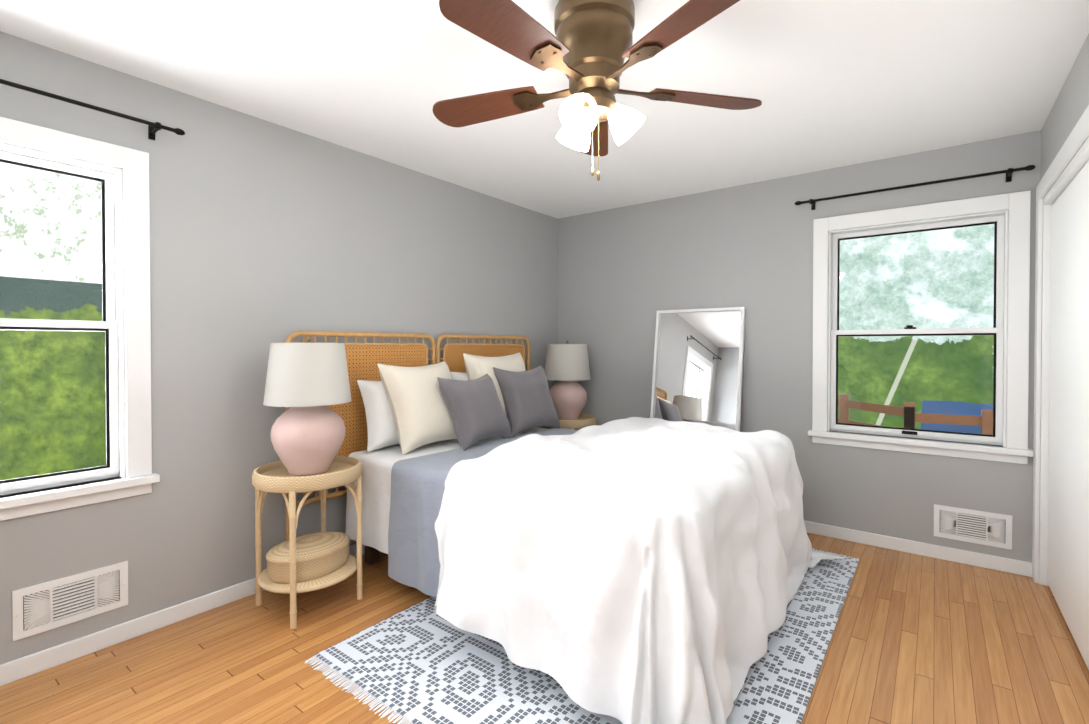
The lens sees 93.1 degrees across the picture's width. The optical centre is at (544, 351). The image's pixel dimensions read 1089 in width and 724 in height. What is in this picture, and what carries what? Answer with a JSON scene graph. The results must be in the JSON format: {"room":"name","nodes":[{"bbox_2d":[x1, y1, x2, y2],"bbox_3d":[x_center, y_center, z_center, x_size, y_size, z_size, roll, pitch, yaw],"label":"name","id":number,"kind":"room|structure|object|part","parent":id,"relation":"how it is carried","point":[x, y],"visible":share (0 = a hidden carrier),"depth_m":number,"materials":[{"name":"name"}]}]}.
{"room":"bedroom","nodes":[
{"label":"bedroom","id":0,"kind":"room"},
{"bbox_2d":[0,31,557,664],"bbox_3d":[-1.254,0.014,3.066,0.140,2.440,4.650,0,1,37],"label":"wall","id":1,"kind":"structure","parent":0,"point":[264,233],"depth_m":2.56,"materials":[{"name":"paint"}]},
{"bbox_2d":[12,561,127,640],"bbox_3d":[-1.908,1.000,2.092,0.008,0.190,0.350,0,1,37],"label":"air vent","id":2,"kind":"object","parent":1,"relation":"in","point":[44,607],"visible":1,"depth_m":2.08,"materials":[{"name":"white metal"}]},
{"bbox_2d":[0,117,159,520],"bbox_3d":[-2.112,-0.120,1.891,0.190,1.500,1.106,0,1,37],"label":"window","id":3,"kind":"structure","parent":1,"relation":"in","point":[125,275],"depth_m":2.21,"materials":[{"name":"white wood"}]},
{"bbox_2d":[0,79,184,140],"bbox_3d":[-2.038,-0.969,1.823,0.099,0.065,1.300,0,1,37],"label":"curtain rod","id":4,"kind":"object","parent":1,"relation":"attached to","point":[154,128],"visible":1,"depth_m":2.09,"materials":[{"name":"black metal"}]},
{"bbox_2d":[0,543,363,685],"bbox_3d":[-1.191,1.195,3.031,0.018,0.078,4.370,0,1,37],"label":"baseboard","id":5,"kind":"structure","parent":1,"relation":"attached to","point":[28,665],"depth_m":2.21,"materials":[{"name":"white wood"}]},
{"bbox_2d":[0,533,1088,723],"bbox_3d":[0.408,1.298,1.821,4.310,0.100,4.650,0,1,37],"label":"floor","id":6,"kind":"structure","parent":0,"point":[917,639],"depth_m":2.08,"materials":[{"name":"brown wood"}]},
{"bbox_2d":[252,456,362,628],"bbox_3d":[-1.165,0.900,2.556,0.494,0.679,0.494,0,1,37],"label":"nightstand","id":7,"kind":"object","parent":6,"relation":"on","point":[278,477],"visible":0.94,"depth_m":2.44,"materials":[{"name":"wicker"}]},
{"bbox_2d":[263,336,351,475],"bbox_3d":[-1.165,0.258,2.549,0.396,0.671,0.396,0,1,37],"label":"lamp","id":8,"kind":"object","parent":7,"relation":"on","point":[307,382],"visible":1,"depth_m":2.42,"materials":[{"name":"ceramic"}]},
{"bbox_3d":[-1.165,0.102,2.547,0.396,0.293,0.396,0,1,37],"label":"lamp shade","id":9,"kind":"part","parent":8,"relation":"part of","materials":[{"name":"fabric"}]},
{"bbox_2d":[266,532,349,583],"bbox_3d":[-1.165,0.993,2.558,0.303,0.160,0.394,0,1,37],"label":"basket","id":10,"kind":"object","parent":7,"relation":"in","point":[320,554],"visible":0.94,"depth_m":2.46,"materials":[{"name":"wicker"}]},
{"bbox_2d":[538,413,596,429],"bbox_3d":[0.192,0.880,4.345,0.494,0.679,0.494,0,1,37],"label":"nightstand","id":11,"kind":"object","parent":6,"relation":"on","point":[584,420],"visible":0.17,"depth_m":4.13,"materials":[{"name":"wicker"}]},
{"bbox_2d":[545,340,590,419],"bbox_3d":[0.192,0.237,4.338,0.396,0.671,0.396,0,1,37],"label":"lamp","id":12,"kind":"object","parent":11,"relation":"on","point":[567,366],"visible":0.88,"depth_m":4.20,"materials":[{"name":"ceramic"}]},
{"bbox_3d":[0.192,0.082,4.336,0.396,0.293,0.396,0,1,37],"label":"lamp shade","id":13,"kind":"part","parent":12,"relation":"part of","materials":[{"name":"fabric"}]},
{"bbox_2d":[305,548,858,723],"bbox_3d":[0.457,1.234,2.573,1.662,0.010,2.530,0,1,37],"label":"rug","id":14,"kind":"object","parent":6,"relation":"on","point":[422,662],"visible":0.25,"depth_m":2.00,"materials":[{"name":"white fabric"}]},
{"bbox_2d":[345,352,846,723],"bbox_3d":[0.169,0.621,2.775,2.377,1.207,2.241,0,1,37],"label":"bed","id":15,"kind":"object","parent":14,"relation":"on","point":[635,570],"visible":1,"depth_m":2.03,"materials":[{"name":"white fabric"}]},
{"bbox_3d":[0.056,1.119,2.952,1.880,0.207,1.350,0,1,37],"label":"frame","id":16,"kind":"part","parent":15,"relation":"part of","materials":[{"name":"brown wood"}]},
{"bbox_2d":[285,331,529,540],"bbox_3d":[-0.748,0.552,3.553,0.030,1.352,2.064,0,1,37],"label":"headboard","id":17,"kind":"object","parent":15,"relation":"attached to","point":[364,359],"visible":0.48,"depth_m":3.17,"materials":[{"name":"brown wicker"}]},
{"bbox_2d":[435,417,846,723],"bbox_3d":[0.542,0.817,2.495,1.450,0.794,2.250,0,1,37],"label":"duvet","id":18,"kind":"object","parent":15,"relation":"on","point":[644,566],"depth_m":1.90,"materials":[{"name":"white fabric"}]},
{"bbox_2d":[650,307,744,431],"bbox_3d":[1.115,0.448,3.862,0.680,1.550,0.240,0,1,37],"label":"mirror","id":19,"kind":"object","parent":6,"relation":"on","point":[698,366],"visible":0.6,"depth_m":3.88,"materials":[{"name":"white mirror"}]},
{"bbox_2d":[0,0,1088,218],"bbox_3d":[0.408,-1.241,1.792,4.310,0.100,4.650,0,1,37],"label":"ceiling","id":20,"kind":"structure","parent":0,"point":[830,84],"depth_m":2.25,"materials":[{"name":"white paint"}]},
{"bbox_2d":[433,0,761,180],"bbox_3d":[0.135,-0.883,1.734,1.220,0.616,1.186,0,1,37],"label":"ceiling fan","id":21,"kind":"object","parent":20,"relation":"hanging from","point":[589,48],"visible":1,"depth_m":1.68,"materials":[{"name":"brown wood"}]},
{"bbox_3d":[0.170,-0.994,1.762,0.272,0.394,0.272,0,1,37],"label":"motor","id":22,"kind":"part","parent":21,"relation":"part of","materials":[{"name":"brown metal"}]},
{"bbox_2d":[558,130,1040,562],"bbox_3d":[1.826,0.008,3.561,4.170,2.440,0.140,0,1,37],"label":"wall","id":23,"kind":"structure","parent":0,"point":[626,274],"depth_m":3.59,"materials":[{"name":"paint"}]},
{"bbox_2d":[794,165,1035,209],"bbox_3d":[2.172,-0.984,3.137,1.180,0.065,0.099,0,1,37],"label":"curtain rod","id":24,"kind":"object","parent":23,"relation":"attached to","point":[1008,172],"visible":1,"depth_m":3.03,"materials":[{"name":"black metal"}]},
{"bbox_2d":[804,521,1031,576],"bbox_3d":[1.417,1.187,3.788,3.200,0.078,0.014,0,1,37],"label":"baseboard","id":25,"kind":"structure","parent":23,"relation":"attached to","point":[1003,564],"depth_m":3.11,"materials":[{"name":"white wood"}]},
{"bbox_2d":[808,190,1033,463],"bbox_3d":[2.266,-0.135,3.194,1.106,1.500,0.190,0,1,37],"label":"window","id":26,"kind":"structure","parent":23,"relation":"in","point":[1009,330],"depth_m":3.08,"materials":[{"name":"white wood"}]},
{"bbox_2d":[934,504,1011,549],"bbox_3d":[2.474,1.010,2.988,0.350,0.190,0.008,0,1,37],"label":"air vent","id":27,"kind":"object","parent":23,"relation":"in","point":[978,527],"visible":1,"depth_m":2.98,"materials":[{"name":"white metal"}]},
{"bbox_2d":[1039,34,1088,534],"bbox_3d":[1.432,0.037,1.030,0.140,2.440,4.370,0,1,37],"label":"wall","id":28,"kind":"structure","parent":0,"point":[1070,106],"depth_m":2.25,"materials":[{"name":"paint"}]},
{"bbox_2d":[1032,105,1088,585],"bbox_3d":[2.077,0.180,1.898,0.158,2.135,2.200,0,1,37],"label":"trim","id":29,"kind":"structure","parent":28,"relation":"attached to","point":[1076,139],"depth_m":2.73,"materials":[{"name":"white wood"}]},
{"bbox_2d":[1047,161,1088,669],"bbox_3d":[2.084,0.244,1.893,0.100,2.004,1.998,0,1,37],"label":"closet door","id":30,"kind":"structure","parent":28,"relation":"in","point":[1068,535],"depth_m":2.29,"materials":[{"name":"white wood"}]},
{"label":"outside","id":31,"kind":"structure","parent":0,"visible":0},
{"bbox_3d":[4.352,2.132,5.404,12.000,0.050,5.710,0,1,37],"label":"ground","id":32,"kind":"structure","parent":31,"visible":0},
{"bbox_2d":[838,394,992,434],"bbox_3d":[4.794,1.333,6.226,3.600,1.530,1.450,0,1,37],"label":"fence","id":33,"kind":"object","parent":32,"relation":"on","point":[948,426],"depth_m":6.05,"materials":[{"name":"brown wood"}]},
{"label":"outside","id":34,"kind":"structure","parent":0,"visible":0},
{"bbox_2d":[0,162,105,480],"bbox_3d":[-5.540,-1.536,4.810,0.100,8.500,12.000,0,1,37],"label":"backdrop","id":35,"kind":"structure","parent":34,"point":[51,297],"depth_m":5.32,"materials":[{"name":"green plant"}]},
{"bbox_2d":[838,224,993,428],"bbox_3d":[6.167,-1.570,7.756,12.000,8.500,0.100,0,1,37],"label":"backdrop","id":36,"kind":"structure","parent":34,"point":[954,287],"depth_m":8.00,"materials":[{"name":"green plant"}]}
]}

